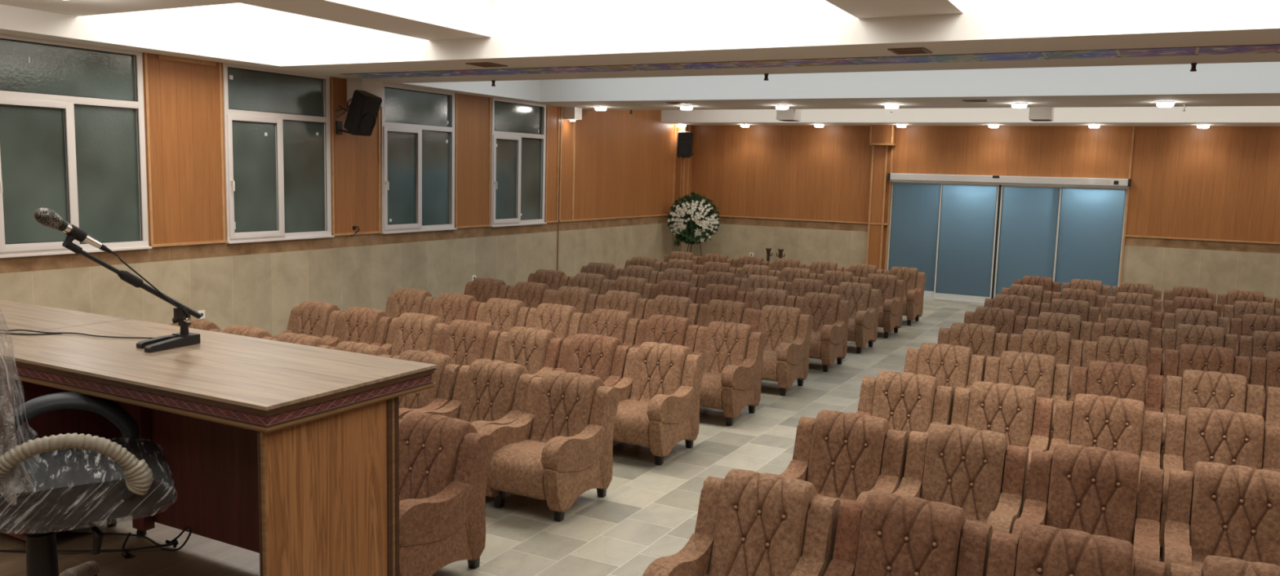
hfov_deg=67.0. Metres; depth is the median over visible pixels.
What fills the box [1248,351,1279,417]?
armchair
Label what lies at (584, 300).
armchair
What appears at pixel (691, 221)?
flower wreath
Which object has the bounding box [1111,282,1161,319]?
armchair
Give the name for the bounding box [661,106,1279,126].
trim
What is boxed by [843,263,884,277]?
armchair
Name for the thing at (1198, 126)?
diffuser
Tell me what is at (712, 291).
armchair
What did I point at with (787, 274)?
armchair
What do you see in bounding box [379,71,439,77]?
mural panel
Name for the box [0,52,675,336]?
wall
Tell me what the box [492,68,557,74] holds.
mural panel
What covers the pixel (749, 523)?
armchair
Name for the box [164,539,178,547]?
knot
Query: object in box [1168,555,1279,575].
armchair
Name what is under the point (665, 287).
armchair
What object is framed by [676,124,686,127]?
recessed light
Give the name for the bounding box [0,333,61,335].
power cable
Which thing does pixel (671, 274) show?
armchair
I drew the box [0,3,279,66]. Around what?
ceiling light
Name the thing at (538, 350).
armchair
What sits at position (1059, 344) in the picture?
armchair
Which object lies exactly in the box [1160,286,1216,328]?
armchair
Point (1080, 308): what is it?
armchair
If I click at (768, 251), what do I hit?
barrier post
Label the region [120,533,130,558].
plug
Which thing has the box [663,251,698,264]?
armchair
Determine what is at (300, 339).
armchair
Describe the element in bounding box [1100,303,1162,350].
armchair
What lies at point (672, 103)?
air vent
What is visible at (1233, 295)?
armchair
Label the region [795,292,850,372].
armchair
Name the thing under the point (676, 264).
armchair
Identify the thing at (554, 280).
armchair
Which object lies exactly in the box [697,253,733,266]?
armchair
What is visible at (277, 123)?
window
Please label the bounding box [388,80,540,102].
trim
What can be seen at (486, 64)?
air vent
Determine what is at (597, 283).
armchair
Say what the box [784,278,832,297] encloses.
armchair
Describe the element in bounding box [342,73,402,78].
mural panel
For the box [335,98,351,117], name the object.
cable
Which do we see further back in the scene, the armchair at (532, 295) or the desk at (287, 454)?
the armchair at (532, 295)
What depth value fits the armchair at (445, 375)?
7.95 m
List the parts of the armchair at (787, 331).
seat, backrest, panel, armrest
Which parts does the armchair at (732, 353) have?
armrest, seat, backrest, panel, armrest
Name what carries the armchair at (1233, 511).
on the floor at (648, 512)
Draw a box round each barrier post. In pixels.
[765,248,773,262]
[776,248,785,258]
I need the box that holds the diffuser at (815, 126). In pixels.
[814,124,823,127]
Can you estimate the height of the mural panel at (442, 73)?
0.006 m
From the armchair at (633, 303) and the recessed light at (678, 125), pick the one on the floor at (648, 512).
the armchair at (633, 303)
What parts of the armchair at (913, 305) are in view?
backrest, seat, panel, armrest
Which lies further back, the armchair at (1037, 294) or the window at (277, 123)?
the armchair at (1037, 294)
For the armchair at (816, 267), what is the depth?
17.69 m
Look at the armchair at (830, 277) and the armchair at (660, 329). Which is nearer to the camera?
the armchair at (660, 329)
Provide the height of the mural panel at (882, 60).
0.006 m
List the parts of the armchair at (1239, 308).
backrest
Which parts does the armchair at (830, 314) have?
seat, backrest, panel, armrest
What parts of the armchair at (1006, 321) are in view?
backrest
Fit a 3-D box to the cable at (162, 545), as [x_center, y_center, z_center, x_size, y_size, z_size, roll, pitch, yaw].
[-2.218,1.036,3.849,0.671,0.023,0.064,0,7,-9]
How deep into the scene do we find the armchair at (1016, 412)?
7.35 m
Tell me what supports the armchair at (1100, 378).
on the floor at (648, 512)
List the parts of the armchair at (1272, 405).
armrest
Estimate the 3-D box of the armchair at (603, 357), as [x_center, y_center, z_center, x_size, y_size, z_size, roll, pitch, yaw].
[-0.572,0.945,8.965,0.714,0.945,0.924,5,8,28]
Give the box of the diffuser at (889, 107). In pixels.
[884,105,898,109]
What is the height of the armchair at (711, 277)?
0.945 m
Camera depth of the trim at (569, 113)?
18.07 m
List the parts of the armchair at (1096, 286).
backrest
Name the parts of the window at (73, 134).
handle, pane, sash, pane, pane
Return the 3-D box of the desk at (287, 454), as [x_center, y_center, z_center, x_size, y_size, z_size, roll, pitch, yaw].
[-1.776,0.657,3.800,1.828,0.810,0.800,5,8,28]
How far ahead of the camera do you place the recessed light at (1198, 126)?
17.29 m
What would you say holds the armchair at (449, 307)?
on the floor at (648, 512)
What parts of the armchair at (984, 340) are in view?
backrest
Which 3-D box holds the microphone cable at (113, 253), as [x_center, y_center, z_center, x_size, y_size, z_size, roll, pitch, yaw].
[-2.537,-0.015,4.155,1.456,0.395,0.356,5,8,28]
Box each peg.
[764,73,768,80]
[1190,62,1197,71]
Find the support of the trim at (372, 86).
attached to the wall at (624, 161)
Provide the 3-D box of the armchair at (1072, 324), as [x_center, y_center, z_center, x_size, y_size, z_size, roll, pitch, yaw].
[4.877,0.799,11.383,0.714,0.945,0.924,5,8,28]
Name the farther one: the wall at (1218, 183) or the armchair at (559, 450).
the wall at (1218, 183)
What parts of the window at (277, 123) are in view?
handle, pane, sash, pane, pane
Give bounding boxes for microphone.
[34,208,111,253]
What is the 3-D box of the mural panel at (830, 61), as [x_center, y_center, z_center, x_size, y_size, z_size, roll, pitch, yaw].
[1.832,-2.293,9.825,0.580,0.006,0.530,5,8,28]
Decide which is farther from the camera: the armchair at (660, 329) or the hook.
the hook
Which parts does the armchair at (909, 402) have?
armrest, backrest, armrest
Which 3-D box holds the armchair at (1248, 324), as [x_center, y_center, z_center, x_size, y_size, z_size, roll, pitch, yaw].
[7.559,0.829,11.729,0.714,0.945,0.924,5,8,28]
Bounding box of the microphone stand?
[62,224,201,353]
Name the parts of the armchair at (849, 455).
armrest, seat, backrest, armrest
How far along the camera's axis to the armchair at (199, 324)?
9.38 m
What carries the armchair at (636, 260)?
on the floor at (648, 512)
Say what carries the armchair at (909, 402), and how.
on the floor at (648, 512)
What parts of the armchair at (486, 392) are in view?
armrest, backrest, armrest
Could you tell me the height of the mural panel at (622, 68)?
0.006 m
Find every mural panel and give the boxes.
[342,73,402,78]
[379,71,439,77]
[413,71,474,76]
[453,69,515,75]
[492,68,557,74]
[537,66,600,73]
[581,65,647,71]
[626,63,695,70]
[676,62,746,69]
[728,60,799,67]
[785,58,855,66]
[844,57,915,64]
[906,54,978,62]
[973,52,1046,61]
[1043,49,1118,59]
[1119,47,1195,57]
[1197,44,1279,54]
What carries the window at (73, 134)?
in the wall at (624, 161)
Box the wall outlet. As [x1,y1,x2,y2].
[197,310,204,319]
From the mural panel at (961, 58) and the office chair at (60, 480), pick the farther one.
the mural panel at (961, 58)
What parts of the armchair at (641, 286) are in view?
backrest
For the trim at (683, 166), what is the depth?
22.44 m
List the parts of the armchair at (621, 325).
backrest, armrest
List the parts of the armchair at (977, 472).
armrest, backrest, seat, armrest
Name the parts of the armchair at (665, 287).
backrest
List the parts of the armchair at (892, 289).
seat, backrest, panel, armrest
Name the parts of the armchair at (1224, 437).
panel, armrest, backrest, armrest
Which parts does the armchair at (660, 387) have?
armrest, seat, backrest, panel, armrest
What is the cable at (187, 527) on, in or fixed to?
on the floor at (201, 556)
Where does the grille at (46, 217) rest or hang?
attached to the microphone
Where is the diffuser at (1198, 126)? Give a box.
[1197,125,1208,128]
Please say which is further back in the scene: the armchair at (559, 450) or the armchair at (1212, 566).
the armchair at (559, 450)
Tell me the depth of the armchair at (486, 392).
7.69 m
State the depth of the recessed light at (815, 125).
20.62 m
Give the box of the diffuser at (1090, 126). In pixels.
[1088,125,1099,128]
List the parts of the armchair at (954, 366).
backrest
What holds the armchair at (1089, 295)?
on the floor at (648, 512)
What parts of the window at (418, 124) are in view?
handle, pane, sash, pane, pane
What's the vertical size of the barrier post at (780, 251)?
0.874 m
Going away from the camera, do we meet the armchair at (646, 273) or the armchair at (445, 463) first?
the armchair at (445, 463)
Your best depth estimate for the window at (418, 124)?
14.67 m
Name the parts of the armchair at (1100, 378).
backrest, armrest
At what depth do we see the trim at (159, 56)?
13.24 m
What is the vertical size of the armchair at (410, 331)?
0.945 m
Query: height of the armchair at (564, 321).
0.945 m
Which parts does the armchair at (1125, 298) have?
backrest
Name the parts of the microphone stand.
clamp knob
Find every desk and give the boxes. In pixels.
[0,299,128,336]
[0,319,436,575]
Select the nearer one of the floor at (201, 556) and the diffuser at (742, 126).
the floor at (201, 556)
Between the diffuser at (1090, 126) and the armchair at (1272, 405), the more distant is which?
the diffuser at (1090, 126)
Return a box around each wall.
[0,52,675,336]
[688,125,1279,311]
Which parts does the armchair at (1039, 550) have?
backrest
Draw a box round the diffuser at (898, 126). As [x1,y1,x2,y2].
[897,124,906,128]
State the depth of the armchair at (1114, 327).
11.16 m
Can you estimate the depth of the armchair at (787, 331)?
11.36 m
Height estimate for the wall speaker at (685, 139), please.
0.614 m
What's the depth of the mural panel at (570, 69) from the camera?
11.22 m
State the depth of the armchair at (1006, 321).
11.82 m
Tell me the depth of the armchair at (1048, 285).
15.95 m
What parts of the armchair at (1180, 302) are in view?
armrest, backrest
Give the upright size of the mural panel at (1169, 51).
0.006 m
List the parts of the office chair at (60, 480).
backrest, armrest, seat, lever, armrest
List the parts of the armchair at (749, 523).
armrest, backrest, armrest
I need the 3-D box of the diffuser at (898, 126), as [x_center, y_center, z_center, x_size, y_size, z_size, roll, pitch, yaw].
[5.373,-3.327,19.877,0.187,0.058,0.187,5,8,28]
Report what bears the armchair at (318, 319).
on the floor at (648, 512)
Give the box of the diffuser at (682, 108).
[680,106,692,110]
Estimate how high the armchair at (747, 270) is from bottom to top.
0.945 m
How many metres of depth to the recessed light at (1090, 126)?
18.13 m
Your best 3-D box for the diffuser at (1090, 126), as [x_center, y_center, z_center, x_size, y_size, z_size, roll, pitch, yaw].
[8.544,-3.039,18.199,0.187,0.058,0.187,5,8,28]
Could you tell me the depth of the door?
19.58 m
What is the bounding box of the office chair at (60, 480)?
[0,312,175,575]
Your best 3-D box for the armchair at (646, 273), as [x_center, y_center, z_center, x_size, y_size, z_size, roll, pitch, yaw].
[-0.167,0.126,15.836,0.714,0.945,0.924,5,8,28]
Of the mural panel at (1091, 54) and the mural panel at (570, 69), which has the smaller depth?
the mural panel at (1091, 54)
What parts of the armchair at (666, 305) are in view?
backrest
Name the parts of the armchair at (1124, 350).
backrest, armrest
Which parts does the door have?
panel, glass, panel, glass, panel, glass, glass, panel, plate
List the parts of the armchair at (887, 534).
armrest, backrest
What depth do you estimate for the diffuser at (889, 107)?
15.17 m
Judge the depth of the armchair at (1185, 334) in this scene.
10.84 m
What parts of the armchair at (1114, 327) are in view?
backrest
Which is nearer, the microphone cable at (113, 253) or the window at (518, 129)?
the microphone cable at (113, 253)
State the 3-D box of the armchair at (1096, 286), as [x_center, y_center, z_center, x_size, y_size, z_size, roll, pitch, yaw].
[7.101,0.361,15.503,0.714,0.945,0.924,5,8,28]
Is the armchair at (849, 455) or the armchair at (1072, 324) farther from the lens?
the armchair at (1072, 324)
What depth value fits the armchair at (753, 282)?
14.97 m
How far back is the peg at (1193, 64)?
9.11 m
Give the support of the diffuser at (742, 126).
attached to the recessed light at (742, 125)
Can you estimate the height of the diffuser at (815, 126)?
0.058 m
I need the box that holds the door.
[887,173,1131,303]
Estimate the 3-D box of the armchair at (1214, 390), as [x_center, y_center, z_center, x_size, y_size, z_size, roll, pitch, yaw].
[4.699,1.207,7.962,0.714,0.945,0.924,5,8,28]
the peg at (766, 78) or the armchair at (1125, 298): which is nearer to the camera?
the peg at (766, 78)
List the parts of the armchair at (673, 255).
backrest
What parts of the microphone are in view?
handle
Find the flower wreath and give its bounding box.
[666,192,721,257]
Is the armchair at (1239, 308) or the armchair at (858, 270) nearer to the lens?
the armchair at (1239, 308)
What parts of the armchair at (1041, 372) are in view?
backrest, panel, armrest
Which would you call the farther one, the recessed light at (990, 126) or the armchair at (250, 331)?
the recessed light at (990, 126)
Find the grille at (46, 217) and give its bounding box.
[34,208,62,229]
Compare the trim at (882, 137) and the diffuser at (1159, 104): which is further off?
the trim at (882, 137)
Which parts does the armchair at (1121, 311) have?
backrest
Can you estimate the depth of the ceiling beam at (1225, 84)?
13.87 m
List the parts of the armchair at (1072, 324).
backrest, armrest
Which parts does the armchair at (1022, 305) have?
backrest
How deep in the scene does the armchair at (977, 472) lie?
5.98 m
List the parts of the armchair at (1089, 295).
backrest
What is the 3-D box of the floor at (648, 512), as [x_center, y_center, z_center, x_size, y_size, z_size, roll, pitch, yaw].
[1.549,1.497,9.222,14.730,0.100,24.150,5,8,28]
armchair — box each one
[168,318,222,332]
[218,324,276,340]
[271,333,331,348]
[272,301,343,341]
[325,306,392,346]
[328,341,394,357]
[381,312,449,355]
[384,288,437,318]
[391,350,462,418]
[399,412,494,575]
[401,359,540,431]
[428,293,482,324]
[433,320,502,365]
[463,278,510,302]
[475,297,531,332]
[477,370,619,522]
[492,326,564,376]
[506,281,555,308]
[525,303,584,339]
[527,269,569,290]
[540,333,632,386]
[548,286,599,313]
[567,272,611,294]
[578,308,641,346]
[580,262,620,280]
[595,290,648,319]
[604,342,705,466]
[607,276,653,299]
[617,265,659,284]
[624,256,662,271]
[632,315,701,352]
[642,469,840,575]
[643,295,701,324]
[649,280,698,303]
[656,268,700,288]
[660,258,699,275]
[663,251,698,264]
[692,321,765,426]
[695,284,746,304]
[696,262,737,275]
[696,299,756,326]
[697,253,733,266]
[697,271,742,288]
[731,256,768,267]
[735,264,776,279]
[739,275,786,292]
[744,288,797,310]
[750,305,813,395]
[768,258,805,271]
[774,267,817,282]
[778,409,909,505]
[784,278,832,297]
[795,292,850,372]
[804,261,844,274]
[816,270,860,286]
[823,492,992,575]
[830,282,880,353]
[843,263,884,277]
[856,370,955,435]
[859,273,905,338]
[883,266,925,325]
[892,424,1028,533]
[903,342,986,394]
[937,322,1008,381]
[950,381,1053,505]
[963,306,1026,351]
[983,351,1071,445]
[984,294,1040,328]
[986,523,1164,575]
[1000,284,1052,312]
[1008,328,1083,400]
[1011,443,1163,575]
[1013,275,1061,300]
[1026,312,1092,367]
[1040,298,1099,342]
[1045,393,1163,519]
[1052,288,1105,323]
[1062,279,1111,307]
[1069,360,1163,450]
[1082,336,1162,408]
[1092,318,1162,368]
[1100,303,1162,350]
[1106,292,1162,334]
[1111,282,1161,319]
[1159,407,1279,547]
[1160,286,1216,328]
[1160,296,1222,348]
[1160,308,1228,375]
[1160,324,1237,375]
[1160,344,1248,413]
[1160,369,1263,469]
[1161,461,1279,575]
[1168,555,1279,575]
[1217,289,1273,317]
[1222,301,1279,333]
[1229,314,1279,355]
[1237,330,1279,384]
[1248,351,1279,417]
[1263,386,1279,426]
[1274,297,1279,308]
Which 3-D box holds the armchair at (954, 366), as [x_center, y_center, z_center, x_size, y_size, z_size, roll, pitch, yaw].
[2.747,1.033,8.974,0.714,0.945,0.924,5,8,28]
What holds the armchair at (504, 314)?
on the floor at (648, 512)
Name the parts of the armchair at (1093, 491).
armrest, backrest, armrest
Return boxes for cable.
[0,251,189,338]
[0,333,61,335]
[0,544,165,551]
[56,526,191,551]
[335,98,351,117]
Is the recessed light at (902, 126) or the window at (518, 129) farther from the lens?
the recessed light at (902, 126)
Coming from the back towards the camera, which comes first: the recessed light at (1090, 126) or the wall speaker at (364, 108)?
the recessed light at (1090, 126)
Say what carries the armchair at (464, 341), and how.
on the floor at (648, 512)
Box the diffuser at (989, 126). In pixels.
[988,124,998,128]
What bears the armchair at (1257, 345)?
on the floor at (648, 512)
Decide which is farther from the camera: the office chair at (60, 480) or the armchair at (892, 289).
the armchair at (892, 289)
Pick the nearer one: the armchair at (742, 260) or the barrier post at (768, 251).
the armchair at (742, 260)
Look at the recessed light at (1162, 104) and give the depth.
13.39 m
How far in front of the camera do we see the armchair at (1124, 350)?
9.80 m
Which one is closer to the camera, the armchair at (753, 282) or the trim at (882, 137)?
the armchair at (753, 282)
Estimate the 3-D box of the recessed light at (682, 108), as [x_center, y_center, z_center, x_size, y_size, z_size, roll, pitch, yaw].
[0.813,-3.145,16.912,0.250,0.068,0.250,5,8,28]
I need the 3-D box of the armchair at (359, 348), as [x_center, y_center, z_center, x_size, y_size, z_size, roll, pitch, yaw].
[-2.609,0.978,8.236,0.714,0.945,0.924,5,8,28]
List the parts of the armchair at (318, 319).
armrest, backrest, armrest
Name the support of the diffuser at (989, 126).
attached to the recessed light at (990, 126)
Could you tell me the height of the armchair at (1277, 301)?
0.945 m
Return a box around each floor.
[0,515,260,575]
[431,298,1162,575]
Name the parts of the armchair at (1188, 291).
armrest, backrest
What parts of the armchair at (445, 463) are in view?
panel, armrest, backrest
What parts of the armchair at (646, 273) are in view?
backrest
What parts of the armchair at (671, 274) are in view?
backrest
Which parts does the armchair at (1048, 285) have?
backrest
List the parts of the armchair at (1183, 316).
armrest, backrest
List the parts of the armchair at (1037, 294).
backrest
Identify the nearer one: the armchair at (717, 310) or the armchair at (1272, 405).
the armchair at (1272, 405)
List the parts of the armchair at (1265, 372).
armrest, backrest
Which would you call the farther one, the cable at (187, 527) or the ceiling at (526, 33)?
the ceiling at (526, 33)
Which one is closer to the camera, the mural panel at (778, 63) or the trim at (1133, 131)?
the mural panel at (778, 63)
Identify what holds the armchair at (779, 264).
on the floor at (648, 512)
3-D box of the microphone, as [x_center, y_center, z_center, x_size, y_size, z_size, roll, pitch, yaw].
[-2.057,-0.206,3.520,0.062,0.177,0.275,5,8,28]
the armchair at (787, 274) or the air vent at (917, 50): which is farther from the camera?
the armchair at (787, 274)
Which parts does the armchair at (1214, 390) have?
panel, armrest, backrest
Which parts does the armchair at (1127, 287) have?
backrest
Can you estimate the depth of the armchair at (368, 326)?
10.40 m
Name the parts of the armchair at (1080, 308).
backrest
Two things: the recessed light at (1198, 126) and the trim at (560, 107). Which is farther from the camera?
the trim at (560, 107)
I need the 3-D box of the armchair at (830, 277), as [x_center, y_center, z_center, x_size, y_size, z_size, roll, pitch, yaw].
[3.138,0.213,15.847,0.714,0.945,0.924,5,8,28]
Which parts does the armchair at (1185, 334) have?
armrest, backrest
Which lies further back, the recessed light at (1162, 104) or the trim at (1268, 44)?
the recessed light at (1162, 104)
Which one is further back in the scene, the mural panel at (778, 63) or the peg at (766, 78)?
the peg at (766, 78)
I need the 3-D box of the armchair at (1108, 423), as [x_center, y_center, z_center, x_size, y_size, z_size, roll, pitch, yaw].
[3.298,1.297,6.906,0.714,0.945,0.924,5,8,28]
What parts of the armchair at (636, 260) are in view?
backrest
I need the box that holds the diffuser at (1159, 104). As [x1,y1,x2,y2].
[1156,102,1173,107]
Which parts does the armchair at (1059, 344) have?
backrest, armrest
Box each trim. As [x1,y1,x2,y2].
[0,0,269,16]
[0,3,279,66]
[143,53,675,247]
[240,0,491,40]
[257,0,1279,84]
[341,44,1279,78]
[346,78,382,106]
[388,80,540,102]
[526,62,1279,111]
[556,106,560,271]
[562,106,582,119]
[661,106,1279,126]
[671,124,693,252]
[719,126,1279,286]
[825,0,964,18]
[866,124,896,270]
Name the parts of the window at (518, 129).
pane, sash, pane, pane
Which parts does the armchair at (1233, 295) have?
backrest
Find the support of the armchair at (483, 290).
on the floor at (648, 512)
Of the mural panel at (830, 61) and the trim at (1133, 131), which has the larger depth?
the trim at (1133, 131)
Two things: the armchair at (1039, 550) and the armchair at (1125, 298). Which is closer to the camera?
the armchair at (1039, 550)
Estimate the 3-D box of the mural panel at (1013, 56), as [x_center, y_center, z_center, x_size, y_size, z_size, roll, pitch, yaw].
[3.431,-2.148,8.978,0.580,0.006,0.530,5,8,28]
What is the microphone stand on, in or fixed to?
on the desk at (287, 454)
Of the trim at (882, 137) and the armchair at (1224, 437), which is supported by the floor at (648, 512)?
the armchair at (1224, 437)
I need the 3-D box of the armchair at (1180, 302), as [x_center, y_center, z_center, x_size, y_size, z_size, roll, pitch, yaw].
[7.648,0.625,13.434,0.714,0.945,0.924,5,8,28]
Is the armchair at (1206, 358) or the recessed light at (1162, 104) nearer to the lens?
the armchair at (1206, 358)
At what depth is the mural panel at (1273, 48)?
8.12 m
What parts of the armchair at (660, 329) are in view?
armrest, backrest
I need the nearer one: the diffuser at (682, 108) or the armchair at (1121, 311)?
the armchair at (1121, 311)
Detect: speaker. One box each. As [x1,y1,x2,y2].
[335,89,382,136]
[676,131,693,158]
[776,108,801,121]
[1028,106,1054,121]
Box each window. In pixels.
[0,33,151,257]
[222,62,333,244]
[381,84,457,234]
[490,97,546,226]
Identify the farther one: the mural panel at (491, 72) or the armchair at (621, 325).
the mural panel at (491, 72)
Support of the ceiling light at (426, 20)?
attached to the ceiling
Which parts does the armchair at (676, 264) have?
backrest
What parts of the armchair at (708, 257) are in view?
backrest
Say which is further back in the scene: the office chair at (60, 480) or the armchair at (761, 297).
the armchair at (761, 297)
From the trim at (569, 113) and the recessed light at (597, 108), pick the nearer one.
the recessed light at (597, 108)
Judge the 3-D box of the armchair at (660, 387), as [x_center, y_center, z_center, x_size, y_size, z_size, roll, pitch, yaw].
[0.067,1.005,8.613,0.714,0.945,0.924,5,8,28]
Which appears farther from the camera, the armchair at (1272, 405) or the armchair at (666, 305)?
the armchair at (666, 305)
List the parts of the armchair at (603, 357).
armrest, backrest, armrest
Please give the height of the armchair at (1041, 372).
0.945 m
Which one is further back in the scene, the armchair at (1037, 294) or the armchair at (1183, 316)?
the armchair at (1037, 294)
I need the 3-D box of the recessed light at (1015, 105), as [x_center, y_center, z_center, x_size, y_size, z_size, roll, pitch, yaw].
[5.632,-2.708,14.361,0.250,0.068,0.250,5,8,28]
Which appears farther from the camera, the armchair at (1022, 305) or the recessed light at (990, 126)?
the recessed light at (990, 126)
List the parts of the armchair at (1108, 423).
armrest, backrest, armrest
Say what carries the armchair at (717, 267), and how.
on the floor at (648, 512)
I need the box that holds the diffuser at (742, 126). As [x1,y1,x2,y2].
[740,124,749,127]
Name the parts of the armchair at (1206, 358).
armrest, backrest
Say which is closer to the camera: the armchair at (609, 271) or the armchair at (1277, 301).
the armchair at (1277, 301)
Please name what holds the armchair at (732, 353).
on the floor at (648, 512)
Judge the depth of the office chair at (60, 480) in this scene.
3.08 m
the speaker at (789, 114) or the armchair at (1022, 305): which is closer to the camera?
the armchair at (1022, 305)
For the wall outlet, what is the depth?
11.56 m
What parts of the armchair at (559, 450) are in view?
panel, armrest, seat, backrest, armrest, panel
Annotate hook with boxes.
[350,226,359,235]
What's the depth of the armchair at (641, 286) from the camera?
14.19 m
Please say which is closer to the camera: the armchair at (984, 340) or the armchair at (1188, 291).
the armchair at (984, 340)
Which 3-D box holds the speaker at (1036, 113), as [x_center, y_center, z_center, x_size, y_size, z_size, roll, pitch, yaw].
[6.296,-2.845,15.141,0.320,0.448,0.420,5,8,28]
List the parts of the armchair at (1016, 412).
armrest, backrest, panel, armrest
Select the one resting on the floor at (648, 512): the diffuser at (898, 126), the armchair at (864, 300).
the armchair at (864, 300)
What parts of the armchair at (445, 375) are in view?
armrest, backrest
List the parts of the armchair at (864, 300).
seat, backrest, panel, armrest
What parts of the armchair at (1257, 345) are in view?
armrest, backrest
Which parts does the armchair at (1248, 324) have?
armrest, backrest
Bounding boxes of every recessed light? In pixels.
[594,106,607,111]
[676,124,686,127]
[679,106,693,110]
[740,124,750,127]
[774,105,789,110]
[813,124,823,127]
[884,103,900,109]
[896,124,906,128]
[987,124,999,128]
[1010,102,1028,108]
[1087,124,1101,128]
[1155,101,1175,107]
[1195,124,1210,128]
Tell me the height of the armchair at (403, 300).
0.945 m
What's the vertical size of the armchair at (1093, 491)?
0.945 m
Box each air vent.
[465,62,507,67]
[666,102,691,104]
[887,47,932,54]
[962,99,990,102]

